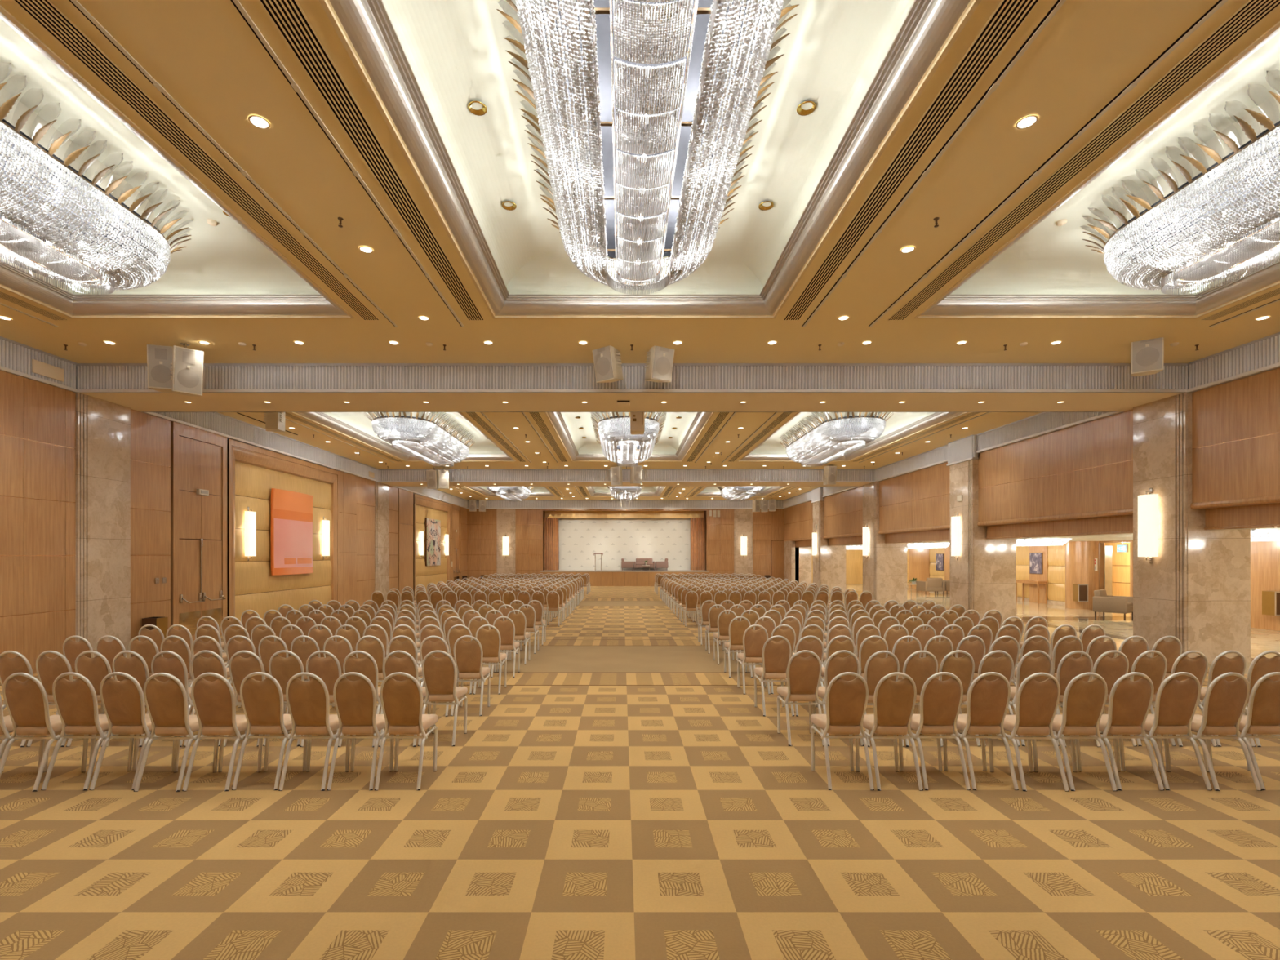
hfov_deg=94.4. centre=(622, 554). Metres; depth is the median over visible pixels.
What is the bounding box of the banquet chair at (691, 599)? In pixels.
[683,591,698,626]
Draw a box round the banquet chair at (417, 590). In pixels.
[414,588,426,612]
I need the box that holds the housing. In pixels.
[630,412,644,434]
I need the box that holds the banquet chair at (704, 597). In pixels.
[697,591,712,624]
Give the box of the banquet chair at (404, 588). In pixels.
[402,586,416,603]
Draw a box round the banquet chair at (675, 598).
[672,584,684,613]
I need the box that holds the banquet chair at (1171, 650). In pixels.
[1150,635,1182,707]
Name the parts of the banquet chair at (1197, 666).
leg, frame, backrest, leg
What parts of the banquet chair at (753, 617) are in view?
frame, backrest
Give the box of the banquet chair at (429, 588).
[427,586,437,601]
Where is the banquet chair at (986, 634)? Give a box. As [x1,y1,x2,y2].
[967,624,992,654]
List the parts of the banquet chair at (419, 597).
backrest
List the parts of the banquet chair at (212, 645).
backrest, frame, seat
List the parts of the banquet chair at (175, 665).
backrest, frame, leg, seat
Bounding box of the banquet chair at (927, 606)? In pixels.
[920,600,936,613]
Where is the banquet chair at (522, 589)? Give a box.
[517,586,528,593]
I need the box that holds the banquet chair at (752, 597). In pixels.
[743,591,756,607]
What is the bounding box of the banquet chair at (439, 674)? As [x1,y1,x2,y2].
[417,650,467,746]
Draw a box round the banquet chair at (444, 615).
[440,609,459,639]
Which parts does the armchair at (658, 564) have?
armrest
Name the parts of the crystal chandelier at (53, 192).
glass, glass, glass, glass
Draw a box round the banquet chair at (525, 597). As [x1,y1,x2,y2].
[517,591,530,608]
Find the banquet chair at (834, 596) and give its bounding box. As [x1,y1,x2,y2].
[827,591,843,610]
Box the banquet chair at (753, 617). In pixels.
[735,609,760,664]
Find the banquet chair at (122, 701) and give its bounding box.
[88,671,176,790]
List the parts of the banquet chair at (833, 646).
seat, frame, backrest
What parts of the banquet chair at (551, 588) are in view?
backrest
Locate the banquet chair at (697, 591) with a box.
[692,588,706,622]
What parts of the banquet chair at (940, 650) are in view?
frame, backrest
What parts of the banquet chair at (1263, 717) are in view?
leg, leg, leg, seat frame, seat, frame, backrest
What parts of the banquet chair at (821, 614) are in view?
frame, backrest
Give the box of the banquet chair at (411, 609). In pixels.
[398,604,418,632]
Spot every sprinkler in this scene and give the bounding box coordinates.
[337,217,343,227]
[933,217,939,227]
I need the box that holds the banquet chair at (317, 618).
[307,609,327,630]
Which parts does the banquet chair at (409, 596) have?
backrest, frame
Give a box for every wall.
[0,370,466,672]
[235,461,331,621]
[413,504,447,591]
[466,509,783,578]
[542,511,706,570]
[783,367,1279,546]
[811,542,1129,596]
[906,540,1279,631]
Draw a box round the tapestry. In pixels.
[425,517,440,565]
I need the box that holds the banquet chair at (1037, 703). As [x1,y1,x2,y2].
[987,672,1069,791]
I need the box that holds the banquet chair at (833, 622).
[823,616,849,652]
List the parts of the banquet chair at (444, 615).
backrest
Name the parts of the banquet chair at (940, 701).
leg, leg, seat, seat frame, frame, leg, backrest, leg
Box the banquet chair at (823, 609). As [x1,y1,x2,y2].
[808,604,826,639]
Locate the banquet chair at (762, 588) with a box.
[754,586,764,593]
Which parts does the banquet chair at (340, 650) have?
backrest, frame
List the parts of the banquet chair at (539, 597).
backrest, frame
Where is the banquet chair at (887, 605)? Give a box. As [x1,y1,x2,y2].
[884,600,899,611]
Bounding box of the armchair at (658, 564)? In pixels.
[655,558,667,570]
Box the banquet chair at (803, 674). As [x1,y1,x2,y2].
[777,650,824,746]
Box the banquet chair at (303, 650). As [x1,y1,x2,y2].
[285,635,334,714]
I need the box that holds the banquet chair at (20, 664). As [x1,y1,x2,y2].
[0,650,33,746]
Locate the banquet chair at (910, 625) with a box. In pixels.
[902,616,924,641]
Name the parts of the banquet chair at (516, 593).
backrest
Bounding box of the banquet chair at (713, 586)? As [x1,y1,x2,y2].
[711,584,720,591]
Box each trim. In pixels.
[0,4,354,318]
[0,336,77,392]
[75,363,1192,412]
[143,412,379,481]
[228,438,339,621]
[291,412,515,461]
[319,0,981,318]
[378,469,875,486]
[394,486,466,508]
[413,493,450,595]
[464,486,555,496]
[466,500,783,509]
[541,509,707,570]
[544,412,714,461]
[585,486,666,496]
[694,486,786,496]
[737,412,967,461]
[783,486,860,508]
[811,487,823,502]
[874,412,1121,481]
[914,21,1279,318]
[946,435,978,466]
[1098,542,1103,590]
[1186,332,1279,392]
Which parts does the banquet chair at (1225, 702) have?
leg, leg, leg, seat, seat frame, frame, backrest, leg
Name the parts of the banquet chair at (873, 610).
frame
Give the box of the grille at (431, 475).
[426,471,435,488]
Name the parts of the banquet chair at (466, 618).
frame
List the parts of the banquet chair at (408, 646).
backrest, frame, seat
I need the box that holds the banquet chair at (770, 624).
[747,616,775,675]
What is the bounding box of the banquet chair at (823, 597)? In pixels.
[815,591,828,617]
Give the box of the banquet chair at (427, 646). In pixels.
[419,635,458,716]
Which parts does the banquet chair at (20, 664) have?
backrest, frame, leg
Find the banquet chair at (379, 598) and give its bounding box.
[371,591,384,608]
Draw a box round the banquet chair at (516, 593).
[511,588,522,604]
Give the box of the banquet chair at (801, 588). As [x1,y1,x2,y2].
[793,586,804,603]
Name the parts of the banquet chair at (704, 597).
frame, backrest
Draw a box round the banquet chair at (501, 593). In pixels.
[497,588,508,601]
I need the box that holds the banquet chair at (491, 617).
[483,609,508,664]
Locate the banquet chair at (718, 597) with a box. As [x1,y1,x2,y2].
[714,591,727,608]
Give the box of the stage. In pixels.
[540,569,708,586]
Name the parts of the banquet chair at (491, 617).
backrest, frame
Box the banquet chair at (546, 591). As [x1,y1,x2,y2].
[537,588,550,622]
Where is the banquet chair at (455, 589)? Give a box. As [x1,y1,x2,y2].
[453,586,464,593]
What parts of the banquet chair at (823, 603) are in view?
frame, backrest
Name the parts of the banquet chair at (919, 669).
leg, seat, leg, frame, backrest, leg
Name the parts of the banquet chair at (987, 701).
leg, leg, seat, seat frame, leg, frame, backrest, leg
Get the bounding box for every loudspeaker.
[146,344,173,392]
[169,342,203,396]
[263,412,284,431]
[426,466,439,488]
[438,467,448,488]
[469,498,476,511]
[479,499,485,511]
[591,345,622,382]
[610,466,622,485]
[630,465,642,484]
[644,346,674,382]
[752,498,759,511]
[760,498,768,511]
[768,497,775,511]
[822,465,836,484]
[1130,337,1164,376]
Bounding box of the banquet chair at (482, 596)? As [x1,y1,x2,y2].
[473,591,488,608]
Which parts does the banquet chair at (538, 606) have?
backrest, frame, seat, leg, leg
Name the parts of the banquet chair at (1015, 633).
backrest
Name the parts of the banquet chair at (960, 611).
frame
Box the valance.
[544,511,704,518]
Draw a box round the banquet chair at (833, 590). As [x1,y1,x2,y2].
[826,588,843,619]
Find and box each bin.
[142,617,168,638]
[462,575,468,579]
[1073,583,1088,601]
[1262,591,1279,615]
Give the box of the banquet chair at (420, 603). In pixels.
[417,600,433,631]
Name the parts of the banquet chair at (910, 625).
frame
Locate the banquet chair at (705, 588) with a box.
[700,586,714,616]
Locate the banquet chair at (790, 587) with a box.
[783,584,793,591]
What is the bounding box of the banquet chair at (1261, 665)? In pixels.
[1244,650,1279,746]
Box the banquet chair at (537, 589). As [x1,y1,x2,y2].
[530,586,540,593]
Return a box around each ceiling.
[0,0,1279,500]
[0,18,319,294]
[323,412,505,453]
[382,0,915,294]
[480,486,549,492]
[560,412,697,453]
[592,486,657,492]
[701,486,771,492]
[749,412,934,453]
[795,526,1279,547]
[950,32,1279,294]
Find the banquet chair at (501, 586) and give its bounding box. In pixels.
[500,584,509,591]
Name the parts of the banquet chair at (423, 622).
backrest, frame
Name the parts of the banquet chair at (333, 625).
frame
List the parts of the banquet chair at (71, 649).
backrest, frame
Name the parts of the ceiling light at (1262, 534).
frame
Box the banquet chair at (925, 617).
[916,609,937,630]
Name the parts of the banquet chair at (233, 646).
backrest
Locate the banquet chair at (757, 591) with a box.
[749,588,759,606]
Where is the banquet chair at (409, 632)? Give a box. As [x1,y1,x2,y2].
[391,624,425,686]
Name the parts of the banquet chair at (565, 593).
backrest, frame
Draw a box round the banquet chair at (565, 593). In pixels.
[555,586,568,617]
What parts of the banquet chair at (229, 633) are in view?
backrest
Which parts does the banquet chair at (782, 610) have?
frame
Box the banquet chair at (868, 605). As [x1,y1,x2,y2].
[865,600,881,613]
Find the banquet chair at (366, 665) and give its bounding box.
[337,650,382,746]
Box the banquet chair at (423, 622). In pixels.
[417,616,441,666]
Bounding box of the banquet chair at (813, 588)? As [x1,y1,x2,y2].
[805,586,816,599]
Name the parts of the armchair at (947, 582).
armrest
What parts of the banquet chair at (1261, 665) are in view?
leg, frame, backrest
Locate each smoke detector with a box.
[77,342,86,346]
[206,218,217,226]
[238,342,245,346]
[426,342,432,346]
[837,342,844,346]
[1019,342,1027,346]
[1056,218,1066,226]
[1169,342,1178,346]
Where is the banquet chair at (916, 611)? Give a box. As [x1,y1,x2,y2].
[909,604,926,621]
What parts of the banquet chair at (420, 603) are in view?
backrest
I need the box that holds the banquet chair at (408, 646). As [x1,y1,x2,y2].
[387,635,427,706]
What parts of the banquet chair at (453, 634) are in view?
backrest, frame, leg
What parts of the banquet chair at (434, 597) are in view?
backrest, frame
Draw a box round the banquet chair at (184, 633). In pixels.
[166,624,192,687]
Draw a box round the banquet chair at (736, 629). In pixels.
[724,616,752,677]
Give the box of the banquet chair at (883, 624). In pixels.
[877,616,900,639]
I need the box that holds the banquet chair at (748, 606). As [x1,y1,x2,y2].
[737,600,753,613]
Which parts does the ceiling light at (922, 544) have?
frame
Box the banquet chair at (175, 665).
[150,650,193,746]
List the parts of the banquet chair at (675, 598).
frame, backrest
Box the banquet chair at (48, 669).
[26,650,104,746]
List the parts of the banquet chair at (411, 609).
backrest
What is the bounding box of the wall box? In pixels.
[716,510,719,516]
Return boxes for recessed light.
[0,315,12,320]
[103,341,115,344]
[199,341,209,344]
[248,115,270,129]
[293,341,304,344]
[359,245,373,253]
[388,341,398,344]
[418,315,429,320]
[467,101,487,115]
[483,341,493,344]
[502,200,516,210]
[577,341,587,344]
[672,341,682,344]
[758,200,773,210]
[767,341,777,344]
[796,101,816,115]
[838,315,848,320]
[862,341,871,344]
[900,245,915,253]
[955,341,966,344]
[1015,115,1038,129]
[1050,341,1062,344]
[1255,315,1270,320]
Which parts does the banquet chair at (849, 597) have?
backrest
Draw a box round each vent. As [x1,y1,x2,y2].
[0,291,67,319]
[12,0,379,319]
[169,363,172,380]
[257,0,484,319]
[284,412,402,462]
[457,486,484,496]
[466,412,526,462]
[528,412,567,462]
[547,486,561,496]
[577,486,587,496]
[614,351,622,367]
[616,400,630,406]
[662,486,673,496]
[685,412,729,462]
[688,486,703,496]
[727,412,792,462]
[766,486,793,496]
[782,0,1040,319]
[851,412,980,462]
[888,0,1279,319]
[1200,287,1279,319]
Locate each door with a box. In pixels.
[170,421,226,639]
[398,488,413,594]
[452,504,461,582]
[771,541,783,580]
[1103,546,1111,595]
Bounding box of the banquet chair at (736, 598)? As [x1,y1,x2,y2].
[728,591,742,608]
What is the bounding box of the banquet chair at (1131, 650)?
[1117,635,1154,714]
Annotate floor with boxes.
[0,586,1279,959]
[829,584,1279,674]
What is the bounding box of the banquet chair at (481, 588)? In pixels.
[479,586,489,592]
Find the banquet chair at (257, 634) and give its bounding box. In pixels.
[250,624,276,657]
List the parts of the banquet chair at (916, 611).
frame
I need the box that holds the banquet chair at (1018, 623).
[1000,616,1023,653]
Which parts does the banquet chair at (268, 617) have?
frame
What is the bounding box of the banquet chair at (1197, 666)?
[1170,650,1217,746]
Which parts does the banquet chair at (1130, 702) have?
leg, leg, leg, seat, seat frame, frame, backrest, leg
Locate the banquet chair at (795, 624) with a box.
[779,616,800,653]
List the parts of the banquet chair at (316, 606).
backrest, frame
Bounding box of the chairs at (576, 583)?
[415,573,829,610]
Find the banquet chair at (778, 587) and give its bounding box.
[770,584,781,590]
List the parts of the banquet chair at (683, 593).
frame, backrest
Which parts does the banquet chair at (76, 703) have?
leg, backrest, frame, seat frame, seat, leg, leg, leg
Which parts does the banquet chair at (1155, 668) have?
leg, frame, backrest, seat, leg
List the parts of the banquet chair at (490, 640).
leg, backrest, frame, seat frame, seat, leg, leg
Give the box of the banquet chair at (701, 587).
[697,584,708,609]
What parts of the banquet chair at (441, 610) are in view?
backrest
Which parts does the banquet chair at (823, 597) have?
backrest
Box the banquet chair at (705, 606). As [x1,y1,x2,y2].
[697,600,718,644]
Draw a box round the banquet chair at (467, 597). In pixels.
[458,591,472,606]
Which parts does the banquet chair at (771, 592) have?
backrest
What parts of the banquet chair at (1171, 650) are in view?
frame, backrest, seat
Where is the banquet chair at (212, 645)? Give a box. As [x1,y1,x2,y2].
[188,635,240,715]
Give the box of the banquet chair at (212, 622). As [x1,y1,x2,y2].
[196,616,226,652]
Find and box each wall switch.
[154,577,159,583]
[161,577,166,582]
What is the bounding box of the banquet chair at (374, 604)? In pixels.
[363,600,378,613]
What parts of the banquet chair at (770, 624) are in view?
frame, backrest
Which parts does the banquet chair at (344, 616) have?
frame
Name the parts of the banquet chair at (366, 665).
leg, backrest, frame, leg, seat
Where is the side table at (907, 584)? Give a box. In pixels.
[906,583,922,592]
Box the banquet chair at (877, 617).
[871,609,892,627]
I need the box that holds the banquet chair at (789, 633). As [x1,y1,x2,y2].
[764,624,795,693]
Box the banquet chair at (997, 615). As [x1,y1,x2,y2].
[982,609,1002,628]
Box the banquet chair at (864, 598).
[859,591,872,608]
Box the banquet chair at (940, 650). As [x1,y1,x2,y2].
[923,635,953,679]
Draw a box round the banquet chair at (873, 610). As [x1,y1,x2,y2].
[868,604,886,618]
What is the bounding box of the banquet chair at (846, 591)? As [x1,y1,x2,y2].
[844,588,855,604]
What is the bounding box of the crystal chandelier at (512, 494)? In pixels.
[485,486,533,502]
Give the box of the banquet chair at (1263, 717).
[1206,671,1279,790]
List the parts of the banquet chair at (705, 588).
backrest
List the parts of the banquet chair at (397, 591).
backrest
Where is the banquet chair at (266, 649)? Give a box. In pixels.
[257,635,305,711]
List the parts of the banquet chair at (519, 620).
backrest, frame, seat, leg, leg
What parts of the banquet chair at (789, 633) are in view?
leg, backrest, frame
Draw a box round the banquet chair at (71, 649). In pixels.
[55,635,93,715]
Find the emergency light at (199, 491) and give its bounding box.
[196,488,208,495]
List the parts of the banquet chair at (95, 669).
leg, backrest, frame, seat, leg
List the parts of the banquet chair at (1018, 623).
backrest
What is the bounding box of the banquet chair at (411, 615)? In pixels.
[395,609,419,641]
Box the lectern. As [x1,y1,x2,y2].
[593,553,603,570]
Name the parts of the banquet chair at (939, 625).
frame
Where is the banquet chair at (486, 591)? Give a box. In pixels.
[484,588,494,606]
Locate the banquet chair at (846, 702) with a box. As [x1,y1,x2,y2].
[810,671,874,790]
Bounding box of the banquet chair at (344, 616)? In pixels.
[329,609,349,629]
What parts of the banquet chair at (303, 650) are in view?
backrest, frame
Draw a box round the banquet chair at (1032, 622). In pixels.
[1019,616,1048,648]
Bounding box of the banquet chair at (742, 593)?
[735,588,746,602]
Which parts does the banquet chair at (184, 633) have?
backrest, frame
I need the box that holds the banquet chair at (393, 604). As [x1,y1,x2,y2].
[380,600,397,616]
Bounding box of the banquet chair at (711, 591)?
[709,588,719,601]
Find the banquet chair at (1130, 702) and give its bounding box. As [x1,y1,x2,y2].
[1075,671,1164,790]
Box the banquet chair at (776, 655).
[754,635,794,715]
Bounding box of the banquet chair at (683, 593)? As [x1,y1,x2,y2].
[679,588,693,622]
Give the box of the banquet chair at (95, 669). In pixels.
[66,650,112,746]
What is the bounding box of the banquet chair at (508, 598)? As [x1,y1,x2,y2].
[502,591,515,608]
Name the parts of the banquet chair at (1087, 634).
frame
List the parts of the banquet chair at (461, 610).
frame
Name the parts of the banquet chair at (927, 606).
backrest, frame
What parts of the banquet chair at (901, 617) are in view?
frame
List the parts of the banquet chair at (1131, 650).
frame, backrest, leg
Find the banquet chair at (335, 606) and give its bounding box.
[325,600,341,613]
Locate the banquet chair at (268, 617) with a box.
[263,609,283,626]
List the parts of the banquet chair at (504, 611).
frame, backrest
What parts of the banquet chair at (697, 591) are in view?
backrest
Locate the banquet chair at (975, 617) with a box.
[960,609,980,626]
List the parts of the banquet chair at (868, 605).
backrest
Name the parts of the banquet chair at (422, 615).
backrest, frame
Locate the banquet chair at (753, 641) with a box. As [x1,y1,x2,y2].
[737,624,770,694]
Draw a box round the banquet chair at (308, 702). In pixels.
[278,672,350,791]
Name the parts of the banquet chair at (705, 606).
leg, leg, seat, frame, backrest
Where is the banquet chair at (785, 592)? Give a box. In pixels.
[777,588,787,602]
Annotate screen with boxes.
[558,518,690,569]
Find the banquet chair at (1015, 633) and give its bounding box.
[995,624,1021,666]
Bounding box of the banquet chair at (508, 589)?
[505,586,515,593]
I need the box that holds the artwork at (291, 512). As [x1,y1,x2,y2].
[271,488,313,575]
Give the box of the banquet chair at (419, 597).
[415,591,428,613]
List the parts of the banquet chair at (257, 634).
frame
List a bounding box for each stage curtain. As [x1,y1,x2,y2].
[544,517,559,570]
[690,517,705,570]
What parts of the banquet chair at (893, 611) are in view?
frame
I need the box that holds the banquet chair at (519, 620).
[505,609,530,664]
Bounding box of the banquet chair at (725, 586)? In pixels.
[722,584,733,591]
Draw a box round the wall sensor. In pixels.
[956,494,962,501]
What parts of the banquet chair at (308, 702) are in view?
leg, backrest, leg, frame, seat frame, seat, leg, leg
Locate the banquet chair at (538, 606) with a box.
[526,600,546,644]
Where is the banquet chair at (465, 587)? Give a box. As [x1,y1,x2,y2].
[463,584,473,590]
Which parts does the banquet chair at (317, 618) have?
frame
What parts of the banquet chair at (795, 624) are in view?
backrest, frame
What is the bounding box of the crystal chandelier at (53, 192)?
[0,62,192,294]
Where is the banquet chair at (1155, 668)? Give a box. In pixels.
[1102,649,1176,746]
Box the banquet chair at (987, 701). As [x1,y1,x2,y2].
[942,671,1018,790]
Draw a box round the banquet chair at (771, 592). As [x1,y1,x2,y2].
[763,588,774,605]
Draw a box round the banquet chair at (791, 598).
[786,591,799,608]
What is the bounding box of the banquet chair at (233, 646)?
[226,635,266,684]
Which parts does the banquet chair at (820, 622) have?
backrest, frame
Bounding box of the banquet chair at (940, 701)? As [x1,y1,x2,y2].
[898,671,970,790]
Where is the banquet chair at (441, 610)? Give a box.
[437,604,454,628]
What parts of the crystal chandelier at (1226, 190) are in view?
glass, glass, glass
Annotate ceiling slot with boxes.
[236,412,297,435]
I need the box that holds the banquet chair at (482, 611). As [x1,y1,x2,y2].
[478,604,495,619]
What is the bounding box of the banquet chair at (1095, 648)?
[1085,635,1116,680]
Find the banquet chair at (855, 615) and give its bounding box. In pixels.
[849,609,870,635]
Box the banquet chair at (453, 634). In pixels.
[447,624,479,693]
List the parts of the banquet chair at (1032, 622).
frame, backrest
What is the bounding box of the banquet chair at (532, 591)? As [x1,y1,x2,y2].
[524,588,534,602]
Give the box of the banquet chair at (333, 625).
[320,616,342,641]
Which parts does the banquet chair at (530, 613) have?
backrest, frame, seat, leg, leg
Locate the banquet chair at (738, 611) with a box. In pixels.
[724,604,745,650]
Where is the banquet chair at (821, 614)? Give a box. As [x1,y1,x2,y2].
[805,609,826,653]
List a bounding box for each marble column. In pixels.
[75,392,130,657]
[374,480,389,602]
[496,508,515,575]
[733,508,752,575]
[783,541,811,586]
[813,500,826,590]
[826,538,845,593]
[862,481,884,604]
[884,542,907,603]
[949,459,985,619]
[985,526,1016,622]
[1133,392,1205,657]
[1205,528,1251,662]
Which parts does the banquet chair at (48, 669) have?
leg, seat, seat frame, backrest, frame, leg, leg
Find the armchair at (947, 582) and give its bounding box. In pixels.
[937,580,949,594]
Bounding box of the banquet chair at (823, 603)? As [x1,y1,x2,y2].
[809,600,826,631]
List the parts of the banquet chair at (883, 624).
frame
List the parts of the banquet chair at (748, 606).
frame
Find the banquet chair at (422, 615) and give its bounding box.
[417,609,438,653]
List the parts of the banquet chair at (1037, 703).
leg, leg, seat, seat frame, leg, frame, backrest, leg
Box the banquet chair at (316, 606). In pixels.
[307,600,324,613]
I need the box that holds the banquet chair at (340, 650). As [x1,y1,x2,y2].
[323,635,353,678]
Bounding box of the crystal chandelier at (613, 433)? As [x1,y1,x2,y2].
[591,412,666,466]
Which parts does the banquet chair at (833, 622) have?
backrest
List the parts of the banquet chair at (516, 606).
backrest, frame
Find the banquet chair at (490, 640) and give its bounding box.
[473,624,506,694]
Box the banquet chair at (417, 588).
[414,586,426,593]
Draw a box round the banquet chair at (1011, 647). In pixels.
[972,635,1019,686]
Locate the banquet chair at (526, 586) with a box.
[523,584,533,591]
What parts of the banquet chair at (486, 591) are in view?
backrest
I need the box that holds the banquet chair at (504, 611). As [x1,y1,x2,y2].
[497,604,519,653]
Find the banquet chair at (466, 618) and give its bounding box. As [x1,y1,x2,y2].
[462,609,482,626]
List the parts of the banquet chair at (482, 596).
backrest, frame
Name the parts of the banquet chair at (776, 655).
leg, leg, seat, seat frame, frame, backrest, leg, leg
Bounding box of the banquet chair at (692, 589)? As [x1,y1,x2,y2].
[689,586,701,617]
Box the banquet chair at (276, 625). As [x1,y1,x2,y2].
[270,616,293,637]
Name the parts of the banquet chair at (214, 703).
leg, backrest, frame, leg, seat frame, seat, leg, leg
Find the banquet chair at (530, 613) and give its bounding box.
[515,604,538,653]
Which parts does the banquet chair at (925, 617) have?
frame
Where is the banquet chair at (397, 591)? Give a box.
[388,588,400,604]
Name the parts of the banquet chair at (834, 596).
backrest, frame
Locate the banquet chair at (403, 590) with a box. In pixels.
[401,588,417,617]
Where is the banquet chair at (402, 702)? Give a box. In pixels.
[374,671,437,790]
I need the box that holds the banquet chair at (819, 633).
[793,624,825,686]
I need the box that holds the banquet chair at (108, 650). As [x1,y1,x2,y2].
[95,635,126,679]
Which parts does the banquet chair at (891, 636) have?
frame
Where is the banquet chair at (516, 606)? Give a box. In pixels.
[510,600,528,644]
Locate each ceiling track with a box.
[0,302,57,326]
[68,0,397,326]
[230,0,463,326]
[284,417,394,462]
[480,412,531,462]
[521,412,558,462]
[694,412,736,462]
[721,412,777,462]
[801,0,1066,326]
[858,412,989,462]
[868,0,1227,326]
[1208,298,1279,326]
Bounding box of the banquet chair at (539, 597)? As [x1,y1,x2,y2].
[531,591,546,622]
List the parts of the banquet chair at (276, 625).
frame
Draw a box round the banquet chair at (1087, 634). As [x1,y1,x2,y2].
[1079,624,1105,655]
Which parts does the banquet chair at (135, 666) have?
backrest, frame, leg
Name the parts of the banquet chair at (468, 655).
leg, leg, backrest, frame, seat frame, seat, leg, leg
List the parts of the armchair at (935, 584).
armrest, backrest, armrest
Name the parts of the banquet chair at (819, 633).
backrest, frame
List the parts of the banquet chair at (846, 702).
leg, leg, seat, seat frame, frame, backrest, leg, leg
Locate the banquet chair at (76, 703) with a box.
[40,671,134,790]
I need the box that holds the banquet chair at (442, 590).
[440,586,451,594]
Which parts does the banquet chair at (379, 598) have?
frame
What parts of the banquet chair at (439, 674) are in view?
leg, leg, backrest, frame, seat frame, seat, leg, leg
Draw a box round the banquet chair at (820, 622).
[803,616,825,666]
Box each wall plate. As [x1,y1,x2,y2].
[31,359,63,382]
[368,471,374,477]
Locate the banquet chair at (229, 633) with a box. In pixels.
[223,624,249,667]
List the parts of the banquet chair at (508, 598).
frame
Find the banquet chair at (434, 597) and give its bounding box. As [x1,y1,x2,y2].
[430,591,443,612]
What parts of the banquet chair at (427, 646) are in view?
backrest, frame, leg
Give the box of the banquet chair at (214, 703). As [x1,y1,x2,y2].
[182,672,262,791]
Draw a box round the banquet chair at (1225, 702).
[1163,672,1262,791]
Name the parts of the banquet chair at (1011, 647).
frame, backrest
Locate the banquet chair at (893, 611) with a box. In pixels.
[888,604,906,620]
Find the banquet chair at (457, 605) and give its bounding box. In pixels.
[453,600,469,612]
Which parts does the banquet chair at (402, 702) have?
leg, leg, backrest, frame, seat frame, seat, leg, leg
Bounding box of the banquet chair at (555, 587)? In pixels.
[547,584,558,613]
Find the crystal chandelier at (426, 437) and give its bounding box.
[364,412,475,466]
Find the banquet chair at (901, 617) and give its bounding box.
[895,609,914,628]
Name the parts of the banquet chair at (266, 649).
backrest, frame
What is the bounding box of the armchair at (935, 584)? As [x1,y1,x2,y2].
[916,577,945,595]
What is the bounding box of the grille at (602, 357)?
[592,346,613,381]
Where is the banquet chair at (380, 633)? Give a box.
[363,624,388,657]
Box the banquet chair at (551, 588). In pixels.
[542,586,554,617]
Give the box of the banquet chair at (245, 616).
[240,609,260,627]
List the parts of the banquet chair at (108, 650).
backrest, frame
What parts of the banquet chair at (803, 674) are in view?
leg, leg, seat, seat frame, frame, backrest, leg, leg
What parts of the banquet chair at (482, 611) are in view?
frame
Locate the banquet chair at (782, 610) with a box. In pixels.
[768,604,786,619]
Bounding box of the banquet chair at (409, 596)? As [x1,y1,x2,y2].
[400,591,418,619]
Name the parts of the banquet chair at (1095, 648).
frame, backrest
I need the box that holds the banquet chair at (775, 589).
[767,586,777,591]
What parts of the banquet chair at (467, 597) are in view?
backrest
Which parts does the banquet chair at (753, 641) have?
leg, leg, seat, seat frame, frame, backrest, leg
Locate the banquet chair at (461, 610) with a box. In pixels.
[457,604,475,619]
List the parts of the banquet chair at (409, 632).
backrest, frame, seat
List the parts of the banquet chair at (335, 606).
frame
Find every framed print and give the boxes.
[936,553,944,570]
[1029,552,1042,573]
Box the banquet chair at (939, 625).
[925,616,948,641]
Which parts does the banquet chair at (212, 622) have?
backrest, seat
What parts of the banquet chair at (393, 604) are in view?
backrest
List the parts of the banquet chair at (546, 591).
backrest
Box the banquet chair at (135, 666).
[106,650,149,746]
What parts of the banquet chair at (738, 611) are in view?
frame, backrest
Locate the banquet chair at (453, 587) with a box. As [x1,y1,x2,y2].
[451,584,461,591]
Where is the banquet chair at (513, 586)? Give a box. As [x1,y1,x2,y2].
[511,584,521,591]
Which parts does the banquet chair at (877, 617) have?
frame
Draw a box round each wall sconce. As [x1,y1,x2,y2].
[244,506,256,560]
[321,516,329,559]
[419,528,423,558]
[444,533,448,556]
[502,534,508,557]
[740,534,746,557]
[812,530,816,557]
[862,524,867,559]
[951,511,960,559]
[1137,488,1158,563]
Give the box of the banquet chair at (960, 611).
[947,604,965,619]
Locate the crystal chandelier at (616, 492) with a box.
[607,486,644,502]
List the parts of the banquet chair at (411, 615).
backrest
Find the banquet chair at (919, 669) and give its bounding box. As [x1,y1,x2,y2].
[902,650,942,746]
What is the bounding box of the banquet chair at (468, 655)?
[450,635,490,715]
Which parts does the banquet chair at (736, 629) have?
leg, leg, seat, seat frame, frame, backrest, leg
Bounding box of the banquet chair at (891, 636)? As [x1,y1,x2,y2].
[883,624,909,656]
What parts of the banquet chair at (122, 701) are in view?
leg, backrest, frame, seat frame, seat, leg, leg, leg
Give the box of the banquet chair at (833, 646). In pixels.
[815,635,855,706]
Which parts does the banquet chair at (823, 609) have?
backrest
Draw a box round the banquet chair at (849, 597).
[844,591,857,610]
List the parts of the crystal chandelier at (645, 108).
glass, glass, glass, glass, glass, glass, glass, glass, glass, glass, glass, glass, glass, glass, glass, glass, glass, glass, glass, glass, glass, glass, glass, glass, glass, glass, glass, glass, glass, glass, glass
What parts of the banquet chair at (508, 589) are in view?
backrest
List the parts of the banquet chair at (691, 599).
seat, frame, backrest, leg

